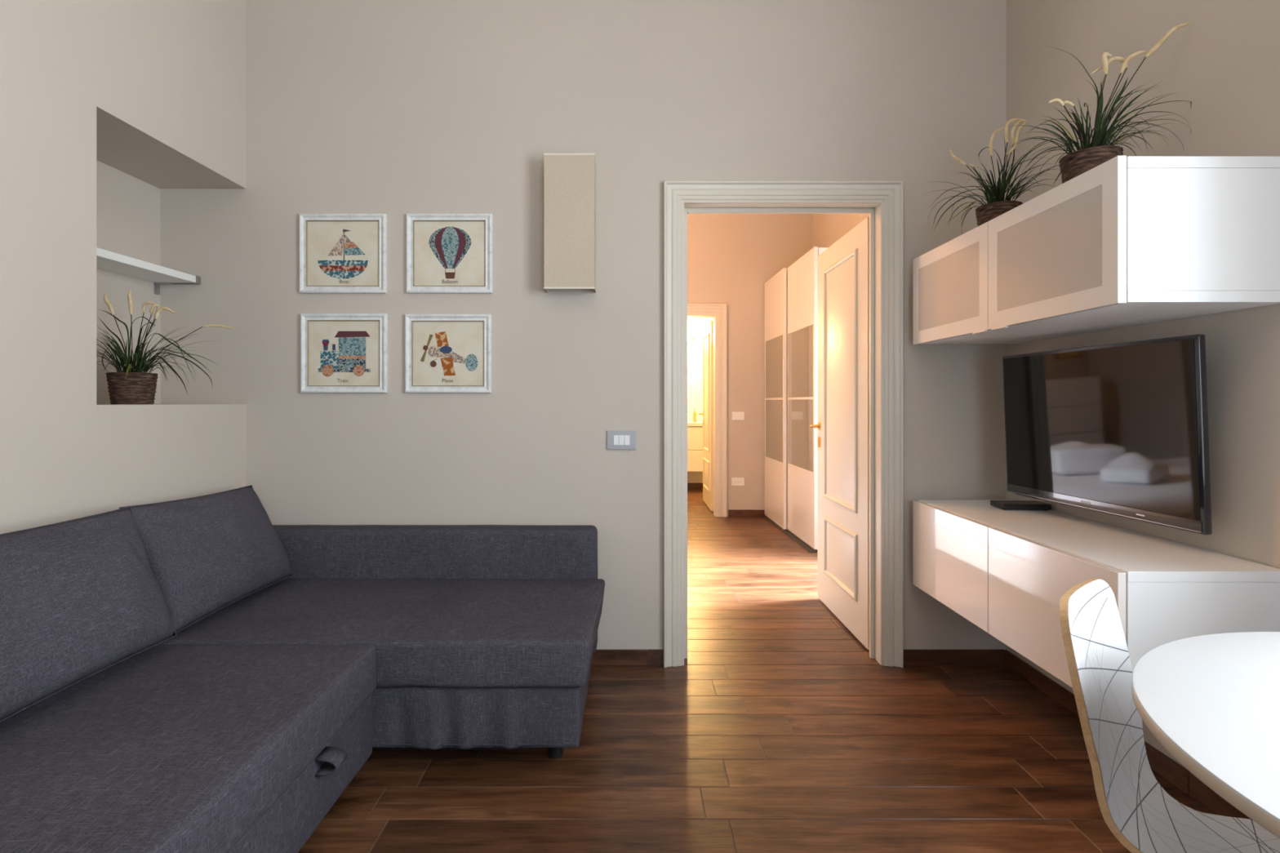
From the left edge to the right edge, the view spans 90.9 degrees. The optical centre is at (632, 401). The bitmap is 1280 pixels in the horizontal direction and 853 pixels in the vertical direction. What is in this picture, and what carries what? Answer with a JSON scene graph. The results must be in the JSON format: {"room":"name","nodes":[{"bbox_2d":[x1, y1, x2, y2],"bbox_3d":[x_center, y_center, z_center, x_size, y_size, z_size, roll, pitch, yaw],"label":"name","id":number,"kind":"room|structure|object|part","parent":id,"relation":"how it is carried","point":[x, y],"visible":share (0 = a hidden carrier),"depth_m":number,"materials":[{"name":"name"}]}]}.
{"room":"living room","nodes":[
{"label":"living room","id":0,"kind":"room"},
{"bbox_2d":[0,0,246,533],"bbox_3d":[-2.048,-0.500,0.300,0.544,3.420,5.200,0,0,0],"label":"wall","id":1,"kind":"structure","parent":0,"point":[106,106],"depth_m":2.12,"materials":[{"name":"beige paint"}]},
{"bbox_2d":[96,247,200,294],"bbox_3d":[-2.076,-0.532,2.495,0.186,0.085,0.805,0,0,0],"label":"wall shelf","id":2,"kind":"object","parent":1,"relation":"attached to","point":[108,260],"visible":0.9,"depth_m":2.62,"materials":[{"name":"white"}]},
{"bbox_2d":[96,290,234,404],"bbox_3d":[-1.917,-0.212,2.455,0.564,0.444,0.537,0,0,-39],"label":"potted grass","id":3,"kind":"object","parent":1,"relation":"on","point":[127,386],"depth_m":2.42,"materials":[{"name":"plant"}]},
{"bbox_3d":[-1.981,-0.217,2.447,0.067,0.239,0.003,0,0,0],"label":"spike stem","id":4,"kind":"part","parent":3,"relation":"part of","materials":[{"name":"green plant"}]},
{"bbox_2d":[105,372,158,404],"bbox_3d":[-1.940,-0.051,2.447,0.162,0.122,0.162,0,0,0],"label":"pot","id":5,"kind":"object","parent":3,"relation":"attached to","point":[124,388],"depth_m":2.39,"materials":[{"name":"brown wicker"}]},
{"bbox_3d":[-1.943,-0.218,2.447,0.007,0.240,0.003,0,0,0],"label":"spike stem","id":6,"kind":"part","parent":3,"relation":"part of","materials":[{"name":"green plant"}]},
{"bbox_3d":[-1.925,-0.223,2.459,0.033,0.251,0.005,0,0,-35],"label":"spike stem","id":7,"kind":"part","parent":3,"relation":"part of","materials":[{"name":"green plant"}]},
{"bbox_3d":[-1.899,-0.218,2.447,0.067,0.241,0.003,0,0,0],"label":"spike stem","id":8,"kind":"part","parent":3,"relation":"part of","materials":[{"name":"green plant"}]},
{"bbox_3d":[-1.881,-0.209,2.435,0.097,0.222,0.005,0,0,11],"label":"spike stem","id":9,"kind":"part","parent":3,"relation":"part of","materials":[{"name":"green plant"}]},
{"bbox_3d":[-1.787,-0.195,2.447,0.242,0.196,0.003,0,0,0],"label":"spike stem","id":10,"kind":"part","parent":3,"relation":"part of","materials":[{"name":"green plant"}]},
{"bbox_2d":[160,0,1006,665],"bbox_3d":[-0.225,-0.500,2.962,5.050,3.420,0.125,0,0,0],"label":"wall","id":11,"kind":"structure","parent":0,"point":[396,108],"depth_m":2.90,"materials":[{"name":"beige paint"}]},
{"bbox_2d":[299,213,386,293],"bbox_3d":[-1.327,-0.680,2.889,0.396,0.364,0.021,0,0,0],"label":"framed picture","id":12,"kind":"object","parent":11,"relation":"attached to","point":[340,253],"visible":1,"depth_m":2.89,"materials":[{"name":"white paint"}]},
{"bbox_2d":[318,229,368,278],"bbox_3d":[-1.326,-0.679,2.892,0.231,0.228,0.001,0,0,0],"label":"print","id":13,"kind":"object","parent":12,"relation":"attached to","point":[342,253],"depth_m":2.89,"materials":[{"name":"multicoloured paper"}]},
{"bbox_2d":[300,313,387,392],"bbox_3d":[-1.322,-0.223,2.889,0.393,0.364,0.021,0,0,0],"label":"framed picture","id":14,"kind":"object","parent":11,"relation":"attached to","point":[340,353],"visible":1,"depth_m":2.89,"materials":[{"name":"white paint"}]},
{"bbox_2d":[318,331,370,377],"bbox_3d":[-1.322,-0.220,2.891,0.240,0.209,0.001,0,0,0],"label":"print","id":15,"kind":"object","parent":14,"relation":"attached to","point":[340,353],"depth_m":2.89,"materials":[{"name":"multicoloured paper"}]},
{"bbox_2d":[404,314,491,392],"bbox_3d":[-0.844,-0.221,2.889,0.393,0.361,0.021,0,0,0],"label":"framed picture","id":16,"kind":"object","parent":11,"relation":"attached to","point":[444,353],"visible":1,"depth_m":2.89,"materials":[{"name":"white paint"}]},
{"bbox_2d":[420,331,477,376],"bbox_3d":[-0.841,-0.221,2.891,0.265,0.205,0.001,0,0,0],"label":"print","id":17,"kind":"object","parent":16,"relation":"attached to","point":[442,353],"depth_m":2.89,"materials":[{"name":"multicoloured paper"}]},
{"bbox_2d":[406,213,493,293],"bbox_3d":[-0.839,-0.680,2.889,0.393,0.364,0.021,0,0,0],"label":"framed picture","id":18,"kind":"object","parent":11,"relation":"attached to","point":[446,253],"visible":1,"depth_m":2.89,"materials":[{"name":"white paint"}]},
{"bbox_2d":[428,226,471,278],"bbox_3d":[-0.836,-0.684,2.892,0.195,0.238,0.001,0,0,0],"label":"print","id":19,"kind":"object","parent":18,"relation":"attached to","point":[449,247],"depth_m":2.89,"materials":[{"name":"multicoloured paper"}]},
{"bbox_2d":[543,153,595,293],"bbox_3d":[-0.280,-0.803,2.849,0.226,0.602,0.101,0,0,0],"label":"wall lamp","id":20,"kind":"object","parent":11,"relation":"attached to","point":[569,179],"visible":1,"depth_m":2.80,"materials":[{"name":"beige fabric"}]},
{"bbox_2d":[606,431,636,449],"bbox_3d":[-0.049,0.176,2.893,0.136,0.088,0.012,0,0,0],"label":"light switch","id":21,"kind":"object","parent":11,"relation":"attached to","point":[615,440],"visible":1,"depth_m":2.89,"materials":[{"name":"grey plastic"}]},
{"bbox_2d":[663,180,903,667],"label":"door","id":22,"kind":"structure","parent":11,"relation":"in","point":[860,426],"depth_m":2.95,"materials":[{"name":"beige paint"}]},
{"bbox_3d":[1.155,0.201,3.784,0.179,0.154,0.130,0,0,0],"label":"handle","id":23,"kind":"part","parent":22,"relation":"part of","materials":[{"name":"gold metal"}]},
{"bbox_3d":[1.131,0.840,3.449,0.015,0.340,0.537,0,0,0],"label":"raised panel","id":24,"kind":"part","parent":22,"relation":"part of","materials":[{"name":"beige paint"}]},
{"bbox_3d":[1.131,-0.105,3.449,0.015,1.340,0.537,0,0,0],"label":"raised panel","id":25,"kind":"part","parent":22,"relation":"part of","materials":[{"name":"beige paint"}]},
{"bbox_2d":[591,649,1004,665],"bbox_3d":[-0.034,1.174,2.895,3.484,0.072,0.010,0,0,0],"label":"baseboard","id":26,"kind":"structure","parent":11,"relation":"attached to","point":[600,657],"depth_m":2.89,"materials":[{"name":"brown wood"}]},
{"bbox_2d":[687,317,713,483],"bbox_3d":[0.550,-0.500,8.925,2.500,3.420,0.149,0,0,0],"label":"wall","id":27,"kind":"structure","parent":0,"point":[695,326],"depth_m":8.85,"materials":[{"name":"paint"}]},
{"bbox_2d":[687,333,693,341],"bbox_3d":[0.640,-0.880,8.735,0.440,0.100,0.229,0,0,0],"label":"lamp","id":28,"kind":"object","parent":27,"relation":"attached to","point":[689,338],"visible":0.33,"depth_m":8.64,"materials":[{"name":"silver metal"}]},
{"bbox_3d":[0.760,-0.880,8.670,0.100,0.100,0.100,0,0,0],"label":"globe","id":29,"kind":"part","parent":28,"relation":"part of","materials":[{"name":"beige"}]},
{"bbox_2d":[687,421,702,471],"bbox_3d":[0.425,0.603,8.595,1.390,0.655,0.510,0,0,0],"label":"bathroom vanity","id":30,"kind":"object","parent":27,"relation":"attached to","point":[695,429],"visible":0.02,"depth_m":8.35,"materials":[{"name":"white plastic"}]},
{"bbox_3d":[0.425,0.490,8.358,1.340,0.290,0.021,0,0,0],"label":"drawer","id":31,"kind":"part","parent":30,"relation":"part of","materials":[{"name":"white plastic"}]},
{"bbox_3d":[0.425,0.785,8.358,1.340,0.280,0.021,0,0,0],"label":"drawer","id":32,"kind":"part","parent":30,"relation":"part of","materials":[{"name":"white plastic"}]},
{"bbox_2d":[687,421,702,426],"bbox_3d":[0.425,0.300,8.595,1.390,0.050,0.510,0,0,0],"label":"countertop","id":33,"kind":"structure","parent":30,"relation":"on","point":[699,423],"depth_m":8.34,"materials":[{"name":"white plastic"}]},
{"bbox_2d":[687,411,689,422],"bbox_3d":[0.760,0.200,8.620,0.044,0.150,0.044,0,0,0],"label":"soap bottle","id":34,"kind":"object","parent":33,"relation":"on","point":[688,415],"visible":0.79,"depth_m":8.60,"materials":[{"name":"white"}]},
{"bbox_2d":[693,408,697,422],"bbox_3d":[0.843,0.180,8.500,0.052,0.190,0.052,0,0,0],"label":"soap bottle","id":35,"kind":"object","parent":33,"relation":"on","point":[695,414],"visible":0.98,"depth_m":8.48,"materials":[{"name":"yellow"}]},
{"bbox_2d":[687,483,702,488],"bbox_3d":[0.439,1.174,8.845,1.878,0.072,0.010,0,0,0],"label":"baseboard","id":36,"kind":"structure","parent":27,"relation":"attached to","point":[689,485],"depth_m":8.84,"materials":[{"name":"brown wood"}]},
{"bbox_2d":[687,213,812,516],"bbox_3d":[-0.225,-0.500,6.710,5.250,3.420,0.120,0,0,0],"label":"wall","id":37,"kind":"structure","parent":0,"point":[731,258],"depth_m":6.65,"materials":[{"name":"paint"}]},
{"bbox_2d":[687,303,727,516],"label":"door","id":38,"kind":"structure","parent":37,"relation":"in","point":[714,413],"depth_m":6.64,"materials":[{"name":"beige paint"}]},
{"bbox_3d":[0.856,0.840,7.290,0.015,0.340,0.510,0,0,0],"label":"raised panel","id":39,"kind":"part","parent":38,"relation":"part of","materials":[{"name":"beige paint"}]},
{"bbox_3d":[0.856,-0.102,7.290,0.015,1.335,0.510,0,0,0],"label":"raised panel","id":40,"kind":"part","parent":38,"relation":"part of","materials":[{"name":"beige paint"}]},
{"bbox_2d":[731,411,744,420],"bbox_3d":[1.115,0.148,6.644,0.132,0.088,0.012,0,0,0],"label":"light switch","id":41,"kind":"object","parent":37,"relation":"attached to","point":[735,415],"visible":1,"depth_m":6.64,"materials":[{"name":"white plastic"}]},
{"bbox_2d":[731,477,744,485],"bbox_3d":[1.113,0.842,6.644,0.132,0.088,0.010,0,0,0],"label":"wall socket","id":42,"kind":"object","parent":37,"relation":"attached to","point":[735,481],"visible":1,"depth_m":6.64,"materials":[{"name":"white plastic"}]},
{"bbox_2d":[728,509,765,516],"bbox_3d":[-0.411,1.174,6.645,4.578,0.072,0.010,0,0,0],"label":"baseboard","id":43,"kind":"structure","parent":37,"relation":"attached to","point":[731,513],"depth_m":6.64,"materials":[{"name":"brown wood"}]},
{"bbox_2d":[297,488,1215,852],"bbox_3d":[-0.200,1.240,3.400,5.600,0.060,11.600,0,0,0],"label":"floor","id":44,"kind":"structure","parent":0,"point":[778,730],"depth_m":2.11,"materials":[{"name":"brown wood"}]},
{"bbox_2d":[0,524,604,852],"bbox_3d":[-0.943,0.883,1.678,1.652,0.654,2.419,0,0,0],"label":"sofa","id":45,"kind":"object","parent":44,"relation":"on","point":[240,731],"visible":0.94,"depth_m":1.96,"materials":[{"name":"grey fabric"}]},
{"bbox_2d":[0,506,177,722],"bbox_3d":[-1.526,0.537,1.611,0.246,0.427,0.818,0,0,3],"label":"cushion","id":46,"kind":"object","parent":45,"relation":"on","point":[81,597],"visible":1,"depth_m":1.65,"materials":[{"name":"grey fabric"}]},
{"bbox_2d":[0,644,376,852],"bbox_3d":[-1.230,0.842,1.311,0.848,0.158,1.396,0,0,0],"label":"seat cushion","id":47,"kind":"object","parent":45,"relation":"on","point":[163,748],"depth_m":1.44,"materials":[{"name":"grey fabric"}]},
{"bbox_2d":[119,484,293,633],"bbox_3d":[-1.549,0.545,2.360,0.248,0.410,0.713,0,0,0],"label":"cushion","id":48,"kind":"object","parent":45,"relation":"on","point":[206,553],"visible":0.87,"depth_m":2.23,"materials":[{"name":"grey fabric"}]},
{"bbox_2d":[158,578,604,688],"bbox_3d":[-0.886,0.841,2.375,1.536,0.160,0.737,0,0,0],"label":"seat cushion","id":49,"kind":"object","parent":45,"relation":"on","point":[423,633],"depth_m":2.15,"materials":[{"name":"grey fabric"}]},
{"bbox_3d":[-0.961,0.834,2.815,1.611,0.555,0.144,0,0,0],"label":"armrest","id":50,"kind":"part","parent":45,"relation":"part of","materials":[{"name":"grey fabric"}]},
{"bbox_3d":[-0.975,1.142,2.405,1.290,0.046,0.590,0,0,0],"label":"under frame","id":51,"kind":"part","parent":45,"relation":"part of","materials":[{"name":"black plastic"}]},
{"bbox_2d":[764,246,828,552],"bbox_3d":[1.627,-0.018,5.846,0.440,2.455,1.560,0,0,-1],"label":"wardrobe","id":52,"kind":"object","parent":44,"relation":"on","point":[791,294],"visible":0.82,"depth_m":5.71,"materials":[{"name":"white wood"}]},
{"bbox_3d":[1.405,-0.941,6.240,0.009,0.590,0.700,0,0,-1],"label":"door panel","id":53,"kind":"part","parent":52,"relation":"part of","materials":[{"name":"white"}]},
{"bbox_3d":[1.405,-0.334,6.240,0.009,0.590,0.700,0,0,-1],"label":"door panel","id":54,"kind":"part","parent":52,"relation":"part of","materials":[{"name":"grey glass"}]},
{"bbox_3d":[1.405,0.274,6.240,0.009,0.590,0.700,0,0,-1],"label":"door panel","id":55,"kind":"part","parent":52,"relation":"part of","materials":[{"name":"grey glass"}]},
{"bbox_3d":[1.405,0.881,6.240,0.009,0.590,0.700,0,0,-1],"label":"door panel","id":56,"kind":"part","parent":52,"relation":"part of","materials":[{"name":"white"}]},
{"bbox_3d":[1.411,-0.030,6.240,0.028,2.430,0.760,0,0,-1],"label":"sliding door","id":57,"kind":"part","parent":52,"relation":"part of","materials":[{"name":"white"}]},
{"bbox_3d":[1.452,1.204,5.841,0.090,0.012,1.560,0,0,-1],"label":"floor rail","id":58,"kind":"part","parent":52,"relation":"part of","materials":[{"name":"grey"}]},
{"bbox_3d":[1.459,-0.941,5.469,0.009,0.590,0.755,0,0,-1],"label":"door panel","id":59,"kind":"part","parent":52,"relation":"part of","materials":[{"name":"white wood"}]},
{"bbox_3d":[1.459,-0.334,5.469,0.009,0.590,0.755,0,0,-1],"label":"door panel","id":60,"kind":"part","parent":52,"relation":"part of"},
{"bbox_3d":[1.459,0.274,5.469,0.009,0.590,0.755,0,0,-1],"label":"door panel","id":61,"kind":"part","parent":52,"relation":"part of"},
{"bbox_3d":[1.459,0.881,5.469,0.009,0.590,0.755,0,0,-1],"label":"door panel","id":62,"kind":"part","parent":52,"relation":"part of","materials":[{"name":"white wood"}]},
{"bbox_3d":[1.465,-0.030,5.469,0.028,2.430,0.815,0,0,-1],"label":"sliding door","id":63,"kind":"part","parent":52,"relation":"part of","materials":[{"name":"white"}]},
{"bbox_3d":[1.681,-0.015,5.077,0.370,2.450,0.020,0,0,-1],"label":"panel","id":64,"kind":"part","parent":52,"relation":"part of","materials":[{"name":"white plastic"}]},
{"bbox_2d":[1059,578,1279,852],"bbox_3d":[1.034,0.785,1.016,0.422,0.855,0.549,0,0,-41],"label":"dining chair","id":65,"kind":"object","parent":44,"relation":"on","point":[1134,806],"visible":0.99,"depth_m":1.15,"materials":[{"name":"white plastic"}]},
{"bbox_2d":[1131,631,1279,838],"bbox_3d":[1.189,0.820,0.659,1.046,0.780,1.046,0,0,0],"label":"round table","id":66,"kind":"object","parent":44,"relation":"on","point":[1212,701],"visible":1,"depth_m":0.88,"materials":[{"name":"white laminate"}]},
{"bbox_2d":[812,213,869,248],"bbox_3d":[2.090,-0.500,4.838,0.380,3.420,3.625,0,0,0],"label":"wall","id":67,"kind":"structure","parent":0,"point":[827,228],"depth_m":6.02,"materials":[{"name":"paint"}]},
{"bbox_2d":[1006,0,1279,768],"bbox_3d":[1.850,-0.500,0.300,0.260,3.420,5.200,0,0,0],"label":"wall","id":68,"kind":"structure","parent":0,"point":[1225,63],"depth_m":1.94,"materials":[{"name":"beige paint"}]},
{"bbox_2d":[912,155,1279,344],"bbox_3d":[1.490,-0.448,2.244,0.450,0.389,1.204,0,0,0],"label":"upper cabinet","id":69,"kind":"object","parent":68,"relation":"attached to","point":[1130,241],"visible":1,"depth_m":1.71,"materials":[{"name":"white laminate"}]},
{"bbox_3d":[1.270,-0.450,2.545,0.005,0.278,0.492,0,0,0],"label":"frosted pane","id":70,"kind":"part","parent":69,"relation":"part of","materials":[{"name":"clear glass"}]},
{"bbox_3d":[1.277,-0.450,2.545,0.022,0.384,0.598,0,0,0],"label":"door","id":71,"kind":"part","parent":69,"relation":"part of","materials":[{"name":"white"}]},
{"bbox_3d":[1.270,-0.256,2.305,0.011,0.005,0.080,0,0,0],"label":"finger pull","id":72,"kind":"part","parent":69,"relation":"part of","materials":[{"name":"white metal"}]},
{"bbox_2d":[923,118,1058,233],"bbox_3d":[1.411,-0.871,2.419,0.458,0.461,0.524,0,0,-31],"label":"potted grass","id":73,"kind":"object","parent":69,"relation":"on","point":[997,206],"depth_m":2.41,"materials":[{"name":"plant"}]},
{"bbox_3d":[1.402,-0.847,2.440,0.028,0.211,0.003,0,0,0],"label":"spike stem","id":74,"kind":"part","parent":73,"relation":"part of","materials":[{"name":"green plant"}]},
{"bbox_2d":[975,200,1022,226],"bbox_3d":[1.418,-0.699,2.440,0.160,0.115,0.160,0,0,0],"label":"pot","id":75,"kind":"object","parent":73,"relation":"attached to","point":[984,213],"depth_m":2.39,"materials":[{"name":"brown wicker"}]},
{"bbox_3d":[1.437,-0.873,2.440,0.032,0.262,0.003,0,0,0],"label":"spike stem","id":76,"kind":"part","parent":73,"relation":"part of","materials":[{"name":"green plant"}]},
{"bbox_3d":[1.270,-0.256,2.182,0.011,0.005,0.080,0,0,0],"label":"finger pull","id":77,"kind":"part","parent":69,"relation":"part of","materials":[{"name":"white metal"}]},
{"bbox_3d":[1.270,-0.450,1.943,0.005,0.278,0.492,0,0,0],"label":"frosted pane","id":78,"kind":"part","parent":69,"relation":"part of","materials":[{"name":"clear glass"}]},
{"bbox_3d":[1.277,-0.450,1.943,0.022,0.384,0.598,0,0,0],"label":"door","id":79,"kind":"part","parent":69,"relation":"part of","materials":[{"name":"white"}]},
{"bbox_2d":[1004,22,1191,184],"bbox_3d":[1.405,-0.903,1.928,0.503,0.524,0.428,0,0,-44],"label":"potted grass","id":80,"kind":"object","parent":69,"relation":"on","point":[1090,155],"depth_m":1.92,"materials":[{"name":"plant"}]},
{"bbox_3d":[1.358,-0.825,1.932,0.075,0.167,0.003,0,0,0],"label":"spike stem","id":81,"kind":"part","parent":80,"relation":"part of","materials":[{"name":"green plant"}]},
{"bbox_3d":[1.375,-0.825,1.932,0.048,0.167,0.003,0,0,0],"label":"spike stem","id":82,"kind":"part","parent":80,"relation":"part of","materials":[{"name":"green plant"}]},
{"bbox_2d":[1058,145,1123,183],"bbox_3d":[1.404,-0.699,1.932,0.161,0.115,0.160,0,0,0],"label":"pot","id":83,"kind":"object","parent":80,"relation":"attached to","point":[1079,162],"depth_m":1.88,"materials":[{"name":"brown wicker"}]},
{"bbox_3d":[1.431,-0.873,1.932,0.045,0.261,0.003,0,0,0],"label":"spike stem","id":84,"kind":"part","parent":80,"relation":"part of","materials":[{"name":"green plant"}]},
{"bbox_3d":[1.456,-0.875,1.932,0.084,0.266,0.003,0,0,0],"label":"spike stem","id":85,"kind":"part","parent":80,"relation":"part of","materials":[{"name":"green plant"}]},
{"bbox_3d":[1.475,-0.888,1.944,0.116,0.293,0.005,0,0,-9],"label":"spike stem","id":86,"kind":"part","parent":80,"relation":"part of","materials":[{"name":"green plant"}]},
{"bbox_3d":[1.499,-0.899,1.932,0.152,0.316,0.003,0,0,0],"label":"spike stem","id":87,"kind":"part","parent":80,"relation":"part of","materials":[{"name":"green plant"}]},
{"bbox_3d":[1.503,-0.275,2.244,0.424,0.030,1.204,0,0,0],"label":"panel","id":88,"kind":"part","parent":69,"relation":"part of","materials":[{"name":"white plastic"}]},
{"bbox_3d":[1.503,-0.625,2.244,0.424,0.030,1.204,0,0,0],"label":"panel","id":89,"kind":"part","parent":69,"relation":"part of","materials":[{"name":"white plastic"}]},
{"bbox_3d":[1.503,-0.450,1.651,0.424,0.319,0.017,0,0,0],"label":"panel","id":90,"kind":"part","parent":69,"relation":"part of","materials":[{"name":"white laminate"}]},
{"bbox_2d":[912,499,1279,688],"bbox_3d":[1.490,0.633,2.244,0.449,0.382,1.204,0,0,0],"label":"tv cabinet","id":91,"kind":"object","parent":68,"relation":"attached to","point":[1007,573],"visible":0.79,"depth_m":1.94,"materials":[{"name":"white laminate"}]},
{"bbox_3d":[1.277,0.635,2.545,0.022,0.378,0.598,0,0,0],"label":"door","id":92,"kind":"part","parent":91,"relation":"part of","materials":[{"name":"white"}]},
{"bbox_2d":[990,500,1051,510],"bbox_3d":[1.612,0.430,2.619,0.190,0.024,0.112,0,0,4],"label":"box","id":93,"kind":"object","parent":91,"relation":"on","point":[1004,504],"visible":1,"depth_m":2.58,"materials":[{"name":"black plastic"}]},
{"bbox_3d":[1.608,0.428,2.565,0.180,0.015,0.002,0,0,4],"label":"panel","id":94,"kind":"part","parent":93,"relation":"part of","materials":[{"name":"black plastic"}]},
{"bbox_3d":[1.277,0.635,1.943,0.022,0.378,0.598,0,0,0],"label":"door","id":95,"kind":"part","parent":91,"relation":"part of","materials":[{"name":"white"}]},
{"bbox_3d":[1.503,0.456,2.244,0.424,0.028,1.204,0,0,0],"label":"panel","id":96,"kind":"part","parent":91,"relation":"part of","materials":[{"name":"white plastic"}]},
{"bbox_3d":[1.503,0.632,1.651,0.424,0.323,0.017,0,0,0],"label":"panel","id":97,"kind":"part","parent":91,"relation":"part of","materials":[{"name":"white plastic"}]},
{"bbox_2d":[1002,333,1212,535],"bbox_3d":[1.627,0.093,2.226,0.092,0.576,0.857,0,0,-4],"label":"television","id":98,"kind":"object","parent":68,"relation":"attached to","point":[1119,429],"visible":1,"depth_m":2.08,"materials":[{"name":"black"}]},
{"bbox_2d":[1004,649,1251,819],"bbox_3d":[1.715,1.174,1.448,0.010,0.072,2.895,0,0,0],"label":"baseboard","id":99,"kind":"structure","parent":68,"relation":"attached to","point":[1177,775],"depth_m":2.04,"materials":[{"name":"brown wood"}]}
]}

